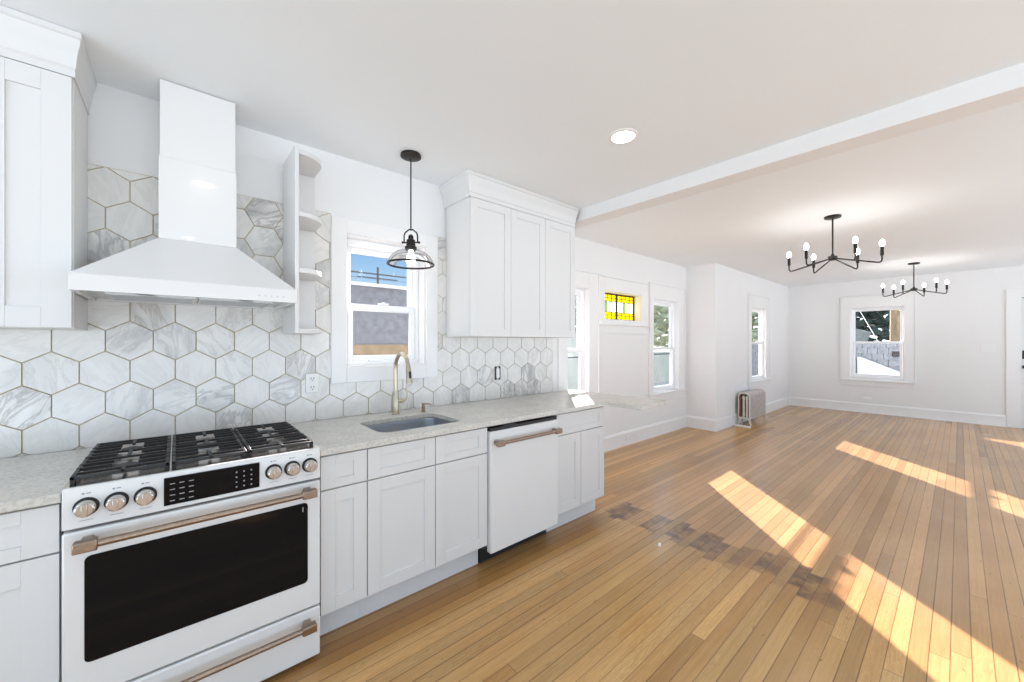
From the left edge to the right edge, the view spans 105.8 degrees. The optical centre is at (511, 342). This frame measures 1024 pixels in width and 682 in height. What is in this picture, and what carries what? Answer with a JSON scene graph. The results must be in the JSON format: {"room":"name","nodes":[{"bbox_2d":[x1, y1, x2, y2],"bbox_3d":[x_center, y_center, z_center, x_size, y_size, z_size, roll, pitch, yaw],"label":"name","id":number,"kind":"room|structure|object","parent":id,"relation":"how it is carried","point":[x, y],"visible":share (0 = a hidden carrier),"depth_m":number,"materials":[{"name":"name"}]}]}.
{"room":"kitchen","nodes":[
{"label":"kitchen","id":0,"kind":"room"},
{"bbox_2d":[0,83,565,458],"bbox_3d":[-1.623,0.065,2.166,5.580,2.650,0.200,0,0,-41],"label":"wall","id":1,"kind":"structure","parent":0,"point":[123,127],"depth_m":2.24,"materials":[{"name":"paint"}]},
{"bbox_2d":[0,5,96,329],"bbox_3d":[-2.000,-0.627,1.456,0.560,1.141,0.375,0,0,-41],"label":"upper cabinet","id":2,"kind":"object","parent":1,"relation":"attached to","point":[48,83],"visible":1,"depth_m":1.46,"materials":[{"name":"paint"}]},
{"bbox_2d":[68,79,296,309],"bbox_3d":[-1.480,-0.695,1.818,0.735,1.003,0.490,0,0,-41],"label":"range hood","id":3,"kind":"object","parent":1,"relation":"attached to","point":[195,259],"visible":1,"depth_m":1.79,"materials":[{"name":"white metal"}]},
{"bbox_2d":[0,163,552,457],"bbox_3d":[-1.293,-0.172,2.313,4.470,1.295,0.011,0,0,-41],"label":"wall tile","id":4,"kind":"structure","parent":1,"relation":"attached to","point":[137,370],"depth_m":1.99,"materials":[{"name":"tile"}]},
{"bbox_2d":[306,373,318,392],"bbox_3d":[-1.219,0.245,2.362,0.072,0.118,0.011,0,0,-41],"label":"wall outlet","id":5,"kind":"object","parent":4,"relation":"attached to","point":[312,380],"visible":1,"depth_m":2.36,"materials":[{"name":"white plastic"}]},
{"bbox_2d":[309,376,314,381],"bbox_3d":[-1.217,0.219,2.360,0.034,0.036,0.004,0,0,-41],"label":"receptacle","id":6,"kind":"object","parent":5,"relation":"attached to","point":[311,378],"depth_m":2.36,"materials":[{"name":"plastic"}]},
{"bbox_2d":[309,384,314,390],"bbox_3d":[-1.217,0.271,2.360,0.034,0.036,0.004,0,0,-41],"label":"receptacle","id":7,"kind":"object","parent":5,"relation":"attached to","point":[311,386],"depth_m":2.36,"materials":[{"name":"plastic"}]},
{"bbox_2d":[495,366,500,379],"bbox_3d":[-0.121,0.258,3.312,0.064,0.115,0.010,0,0,-41],"label":"outlet","id":8,"kind":"object","parent":4,"relation":"attached to","point":[497,368],"visible":1,"depth_m":3.31,"materials":[{"name":"plastic"}]},
{"bbox_2d":[496,368,499,377],"bbox_3d":[-0.121,0.258,3.312,0.034,0.080,0.008,0,0,-41],"label":"receptacle","id":9,"kind":"object","parent":8,"relation":"attached to","point":[497,369],"depth_m":3.31,"materials":[{"name":"white plastic"}]},
{"bbox_2d":[283,145,321,334],"bbox_3d":[-1.177,-0.548,2.204,0.167,0.994,0.303,0,0,-41],"label":"shelf","id":10,"kind":"object","parent":1,"relation":"attached to","point":[300,168],"visible":1,"depth_m":2.21,"materials":[{"name":"paint"}]},
{"bbox_2d":[331,215,437,383],"bbox_3d":[-0.906,-0.273,2.746,0.758,1.058,0.180,0,0,-41],"label":"window","id":11,"kind":"structure","parent":1,"relation":"in","point":[422,285],"depth_m":2.69,"materials":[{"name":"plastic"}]},
{"bbox_2d":[439,169,578,337],"bbox_3d":[0.019,-0.623,3.196,1.189,1.151,0.385,0,0,-41],"label":"upper cabinet","id":12,"kind":"object","parent":1,"relation":"attached to","point":[510,249],"visible":1,"depth_m":2.96,"materials":[{"name":"paint"}]},
{"bbox_2d":[558,338,567,390],"bbox_3d":[0.501,-0.311,3.876,0.140,1.572,0.032,0,0,-41],"label":"trim","id":13,"kind":"structure","parent":1,"relation":"attached to","point":[562,342],"depth_m":3.86,"materials":[{"name":"paint"}]},
{"bbox_2d":[0,0,1023,286],"bbox_3d":[2.862,-1.300,2.806,13.200,0.200,5.900,0,0,-41],"label":"ceiling","id":14,"kind":"structure","parent":0,"point":[530,95],"depth_m":1.85,"materials":[{"name":"paint"}]},
{"bbox_2d":[386,150,434,269],"bbox_3d":[-0.644,-0.847,2.464,0.298,0.706,0.298,0,0,-41],"label":"pendant lamp","id":15,"kind":"object","parent":14,"relation":"hanging from","point":[410,251],"visible":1,"depth_m":2.46,"materials":[{"name":"black metal"}]},
{"bbox_2d":[401,234,419,251],"bbox_3d":[-0.644,-0.638,2.464,0.094,0.103,0.084,0,0,-41],"label":"socket","id":16,"kind":"object","parent":15,"relation":"attached to","point":[410,242],"depth_m":2.45,"materials":[{"name":"black metal"}]},
{"bbox_2d":[609,128,637,143],"bbox_3d":[0.645,-1.196,2.243,0.164,0.008,0.164,0,0,-41],"label":"recessed light","id":17,"kind":"object","parent":14,"relation":"in","point":[625,135],"visible":1,"depth_m":2.23,"materials":[{"name":"paint"}]},
{"bbox_2d":[574,62,1023,228],"bbox_3d":[2.164,-1.179,1.805,0.165,0.163,5.300,0,0,-41],"label":"ceiling beam","id":18,"kind":"structure","parent":14,"relation":"attached to","point":[1003,87],"depth_m":2.14,"materials":[{"name":"paint"}]},
{"bbox_2d":[787,214,884,273],"bbox_3d":[3.189,-1.005,3.849,0.686,0.511,0.745,0,0,-41],"label":"chandelier","id":19,"kind":"object","parent":14,"relation":"hanging from","point":[856,251],"visible":1,"depth_m":3.82,"materials":[{"name":"black metal"}]},
{"bbox_2d":[853,243,856,252],"bbox_3d":[3.108,-0.859,3.503,0.027,0.087,0.027,0,0,-41],"label":"socket","id":20,"kind":"object","parent":19,"relation":"attached to","point":[855,244],"depth_m":3.49,"materials":[{"name":"black metal"}]},
{"bbox_2d":[880,246,883,255],"bbox_3d":[3.448,-0.859,3.606,0.027,0.087,0.027,0,0,-41],"label":"socket","id":21,"kind":"object","parent":19,"relation":"attached to","point":[881,247],"depth_m":3.60,"materials":[{"name":"black metal"}]},
{"bbox_2d":[881,262,948,297],"bbox_3d":[6.333,-1.005,6.099,0.720,0.511,0.728,0,0,-41],"label":"chandelier","id":22,"kind":"object","parent":14,"relation":"hanging from","point":[913,263],"visible":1,"depth_m":6.08,"materials":[{"name":"black metal"}]},
{"bbox_2d":[575,237,685,436],"bbox_3d":[1.556,0.065,5.378,3.830,2.650,0.140,0,0,-41],"label":"wall","id":23,"kind":"structure","parent":0,"point":[623,357],"depth_m":5.31,"materials":[{"name":"paint"}]},
{"bbox_2d":[568,269,598,392],"bbox_3d":[0.671,0.002,4.563,1.045,1.737,0.185,0,0,-41],"label":"window","id":24,"kind":"structure","parent":23,"relation":"in","point":[586,283],"depth_m":4.76,"materials":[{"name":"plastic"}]},
{"bbox_2d":[599,275,650,333],"bbox_3d":[1.511,-0.495,5.283,1.202,0.730,0.175,0,0,-41],"label":"window","id":25,"kind":"structure","parent":23,"relation":"in","point":[611,289],"depth_m":5.29,"materials":[{"name":"paint"}]},
{"bbox_2d":[604,415,686,451],"bbox_3d":[1.609,1.295,5.317,3.430,0.190,0.022,0,0,-41],"label":"baseboard","id":26,"kind":"structure","parent":23,"relation":"attached to","point":[617,440],"depth_m":5.55,"materials":[{"name":"paint"}]},
{"bbox_2d":[648,282,687,399],"bbox_3d":[2.392,-0.009,6.051,1.145,1.757,0.185,0,0,-41],"label":"window","id":27,"kind":"structure","parent":23,"relation":"in","point":[674,298],"depth_m":6.24,"materials":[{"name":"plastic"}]},
{"bbox_2d":[261,405,1023,681],"bbox_3d":[2.862,1.450,2.806,13.200,0.120,5.900,0,0,-41],"label":"floor","id":28,"kind":"structure","parent":0,"point":[801,543],"depth_m":2.27,"materials":[{"name":"brown wood"}]},
{"bbox_2d":[0,501,64,681],"bbox_3d":[-1.854,0.949,1.353,0.466,0.883,0.703,0,0,-41],"label":"base cabinet","id":29,"kind":"object","parent":28,"relation":"on","point":[30,538],"visible":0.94,"depth_m":1.20,"materials":[{"name":"paint"}]},
{"bbox_2d":[0,447,93,512],"bbox_3d":[-1.863,0.491,1.329,0.521,0.030,0.728,0,0,-41],"label":"countertop","id":30,"kind":"structure","parent":29,"relation":"on","point":[36,480],"depth_m":1.37,"materials":[{"name":"stone"}]},
{"bbox_2d":[62,422,319,681],"bbox_3d":[-1.350,0.915,1.715,0.752,0.950,0.814,0,0,-41],"label":"gas range","id":31,"kind":"object","parent":28,"relation":"on","point":[194,556],"visible":1,"depth_m":1.44,"materials":[{"name":"white metal"}]},
{"bbox_2d":[65,427,316,487],"bbox_3d":[-1.382,0.476,1.752,0.752,0.018,0.715,0,0,-41],"label":"cooktop","id":32,"kind":"object","parent":31,"relation":"in","point":[171,467],"depth_m":1.58,"materials":[{"name":"metal"}]},
{"bbox_2d":[318,449,366,635],"bbox_3d":[-1.015,0.949,2.079,0.212,0.883,0.703,0,0,-41],"label":"base cabinet","id":33,"kind":"object","parent":28,"relation":"on","point":[343,476],"visible":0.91,"depth_m":1.82,"materials":[{"name":"paint"}]},
{"bbox_2d":[360,427,486,616],"bbox_3d":[-0.656,0.949,2.389,0.733,0.883,0.703,0,0,-41],"label":"base cabinet","id":34,"kind":"object","parent":28,"relation":"on","point":[427,497],"visible":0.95,"depth_m":2.09,"materials":[{"name":"paint"}]},
{"bbox_2d":[291,390,665,455],"bbox_3d":[-0.010,0.491,2.730,2.594,0.030,1.033,0,0,-41],"label":"countertop","id":35,"kind":"structure","parent":34,"relation":"on","point":[351,433],"depth_m":2.51,"materials":[{"name":"stone"}]},
{"bbox_2d":[391,352,412,414],"bbox_3d":[-0.697,0.267,2.537,0.107,0.418,0.253,0,0,-41],"label":"kitchen faucet","id":36,"kind":"object","parent":35,"relation":"on","point":[395,395],"visible":1,"depth_m":2.58,"materials":[{"name":"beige metal"}]},
{"bbox_2d":[366,417,452,431],"bbox_3d":[-0.615,0.606,2.347,0.550,0.198,0.425,0,0,-41],"label":"sink","id":37,"kind":"object","parent":35,"relation":"in","point":[429,421],"visible":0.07,"depth_m":2.53,"materials":[{"name":"metal"}]},
{"bbox_2d":[421,403,430,411],"bbox_3d":[-0.591,0.444,2.673,0.074,0.064,0.034,0,0,-5],"label":"soap dispenser","id":38,"kind":"object","parent":35,"relation":"on","point":[423,404],"visible":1,"depth_m":2.66,"materials":[{"name":"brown metal"}]},
{"bbox_2d":[478,416,562,562],"bbox_3d":[-0.087,0.956,2.766,0.604,0.869,0.702,0,0,-41],"label":"dishwasher","id":39,"kind":"object","parent":28,"relation":"on","point":[522,456],"visible":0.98,"depth_m":2.51,"materials":[{"name":"metal"}]},
{"bbox_2d":[546,406,603,531],"bbox_3d":[0.309,0.949,3.224,0.582,0.883,0.703,0,0,-41],"label":"base cabinet","id":40,"kind":"object","parent":28,"relation":"on","point":[581,442],"visible":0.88,"depth_m":2.96,"materials":[{"name":"paint"}]},
{"bbox_2d":[734,424,750,427],"bbox_3d":[3.826,1.379,6.423,0.070,0.022,0.230,0,0,-41],"label":"wood block","id":41,"kind":"object","parent":28,"relation":"on","point":[738,425],"visible":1,"depth_m":6.42,"materials":[{"name":"paint"}]},
{"bbox_2d":[738,389,765,425],"bbox_3d":[4.210,1.115,6.778,0.804,0.549,0.219,0,0,-41],"label":"radiator","id":42,"kind":"object","parent":28,"relation":"on","point":[751,404],"visible":1,"depth_m":6.58,"materials":[{"name":"silver metal"}]},
{"bbox_2d":[686,263,719,418],"bbox_3d":[3.126,0.065,6.337,0.200,2.650,0.465,0,0,-41],"label":"wall","id":43,"kind":"structure","parent":0,"point":[702,281],"depth_m":6.25,"materials":[{"name":"paint"}]},
{"bbox_2d":[686,415,716,431],"bbox_3d":[3.049,1.295,6.257,0.022,0.190,0.485,0,0,-41],"label":"baseboard","id":44,"kind":"structure","parent":43,"relation":"attached to","point":[692,421],"depth_m":6.24,"materials":[{"name":"paint"}]},
{"bbox_2d":[720,265,788,417],"bbox_3d":[4.751,0.065,7.508,3.790,2.650,0.110,0,0,-41],"label":"wall","id":45,"kind":"structure","parent":0,"point":[735,285],"depth_m":6.86,"materials":[{"name":"paint"}]},
{"bbox_2d":[715,396,788,431],"bbox_3d":[4.711,1.295,7.386,4.010,0.190,0.022,0,0,-41],"label":"baseboard","id":46,"kind":"structure","parent":45,"relation":"attached to","point":[727,421],"depth_m":6.63,"materials":[{"name":"paint"}]},
{"bbox_2d":[747,293,770,387],"bbox_3d":[4.679,-0.038,7.400,1.160,1.727,0.161,0,0,-41],"label":"window","id":47,"kind":"structure","parent":45,"relation":"in","point":[761,303],"depth_m":7.55,"materials":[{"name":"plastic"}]},
{"bbox_2d":[789,265,1023,414],"bbox_3d":[7.937,0.065,6.875,0.200,2.650,5.415,0,0,-41],"label":"wall","id":48,"kind":"structure","parent":0,"point":[953,374],"depth_m":7.04,"materials":[{"name":"paint"}]},
{"bbox_2d":[839,292,916,388],"bbox_3d":[7.193,-0.049,7.639,0.195,1.807,1.115,0,0,-41],"label":"window","id":49,"kind":"structure","parent":48,"relation":"in","point":[906,303],"depth_m":7.55,"materials":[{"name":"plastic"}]},
{"bbox_2d":[789,396,1005,426],"bbox_3d":[7.200,1.295,7.556,0.022,0.190,3.020,0,0,-41],"label":"baseboard","id":50,"kind":"structure","parent":48,"relation":"attached to","point":[925,413],"depth_m":7.30,"materials":[{"name":"paint"}]},
{"bbox_2d":[1006,288,1023,427],"bbox_3d":[8.646,0.250,6.014,0.252,2.280,1.205,0,0,-41],"label":"door","id":51,"kind":"structure","parent":48,"relation":"in","point":[1014,298],"depth_m":6.34,"materials":[{"name":"paint"}]},
{"label":"outside","id":52,"kind":"structure","parent":0,"visible":0},
{"bbox_2d":[654,382,668,385],"bbox_3d":[0.152,2.015,26.575,85.000,0.550,80.000,0,0,-41],"label":"ground","id":53,"kind":"structure","parent":52,"point":[661,383],"depth_m":16.63,"materials":[{"name":"grey concrete"}]},
{"bbox_2d":[351,267,406,283],"bbox_3d":[-10.572,-2.085,30.521,18.002,7.750,0.240,0,0,-41],"label":"utility pole","id":54,"kind":"object","parent":53,"relation":"on","point":[360,271],"visible":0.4,"depth_m":30.43,"materials":[{"name":"brown wood"}]},
{"bbox_2d":[351,281,407,355],"bbox_3d":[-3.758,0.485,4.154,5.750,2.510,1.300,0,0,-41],"label":"building","id":55,"kind":"structure","parent":53,"relation":"on","point":[374,333],"depth_m":5.09,"materials":[{"name":"grey paint"}]},
{"bbox_2d":[568,331,577,389],"bbox_3d":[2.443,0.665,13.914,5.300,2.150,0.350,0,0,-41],"label":"house","id":56,"kind":"structure","parent":53,"relation":"on","point":[572,362],"depth_m":13.48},
{"bbox_2d":[575,295,575,330],"bbox_3d":[2.736,-0.610,17.418,2.707,4.803,2.808,0,0,-41],"label":"tree","id":57,"kind":"object","parent":53,"relation":"on","point":[575,295],"visible":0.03,"depth_m":16.42,"materials":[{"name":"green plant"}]},
{"bbox_2d":[613,302,668,346],"bbox_3d":[7.000,-1.220,19.787,3.625,6.023,3.566,0,0,-41],"label":"tree","id":58,"kind":"object","parent":53,"relation":"on","point":[660,320],"visible":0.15,"depth_m":18.79,"materials":[{"name":"green plant"}]},
{"bbox_2d":[654,352,668,382],"bbox_3d":[8.227,1.065,18.539,7.500,1.350,0.080,0,0,-41],"label":"fence","id":59,"kind":"object","parent":53,"relation":"on","point":[661,362],"visible":0.16,"depth_m":17.07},
{"bbox_2d":[654,306,668,346],"bbox_3d":[9.577,-1.026,22.366,3.871,5.636,3.894,0,0,-41],"label":"tree","id":60,"kind":"object","parent":53,"relation":"on","point":[667,328],"visible":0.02,"depth_m":22.20,"materials":[{"name":"green plant"}]},
{"bbox_2d":[752,312,757,341],"bbox_3d":[17.494,-1.429,27.920,4.616,6.440,4.352,0,0,22],"label":"tree","id":61,"kind":"object","parent":53,"relation":"on","point":[754,314],"visible":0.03,"depth_m":27.07,"materials":[{"name":"green plant"}]},
{"bbox_2d":[752,343,899,375],"bbox_3d":[8.723,0.851,9.902,0.250,1.778,5.966,0,0,-41],"label":"fence","id":62,"kind":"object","parent":53,"relation":"on","point":[888,355],"depth_m":9.52,"materials":[{"name":"stone"}]},
{"bbox_2d":[855,328,870,340],"bbox_3d":[10.959,0.575,12.705,1.200,2.330,1.120,0,0,-41],"label":"garden shed","id":63,"kind":"object","parent":53,"relation":"on","point":[860,335],"visible":0.11,"depth_m":12.03,"materials":[{"name":"grey"}]},
{"bbox_2d":[855,310,889,340],"bbox_3d":[12.486,-1.213,14.400,3.623,6.009,3.561,0,0,-41],"label":"tree","id":64,"kind":"object","parent":53,"relation":"on","point":[876,320],"visible":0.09,"depth_m":13.39,"materials":[{"name":"green plant"}]},
{"bbox_2d":[858,357,899,377],"bbox_3d":[8.794,1.042,9.246,0.400,1.395,0.760,0,0,-41],"label":"slab","id":65,"kind":"object","parent":53,"relation":"on","point":[865,366],"visible":0.21,"depth_m":9.21,"materials":[{"name":"white concrete"}]},
{"bbox_2d":[890,310,899,340],"bbox_3d":[10.027,-0.661,10.114,0.312,4.903,0.320,0,0,-41],"label":"trunk","id":66,"kind":"object","parent":53,"relation":"on","point":[894,314],"visible":0.1,"depth_m":10.04,"materials":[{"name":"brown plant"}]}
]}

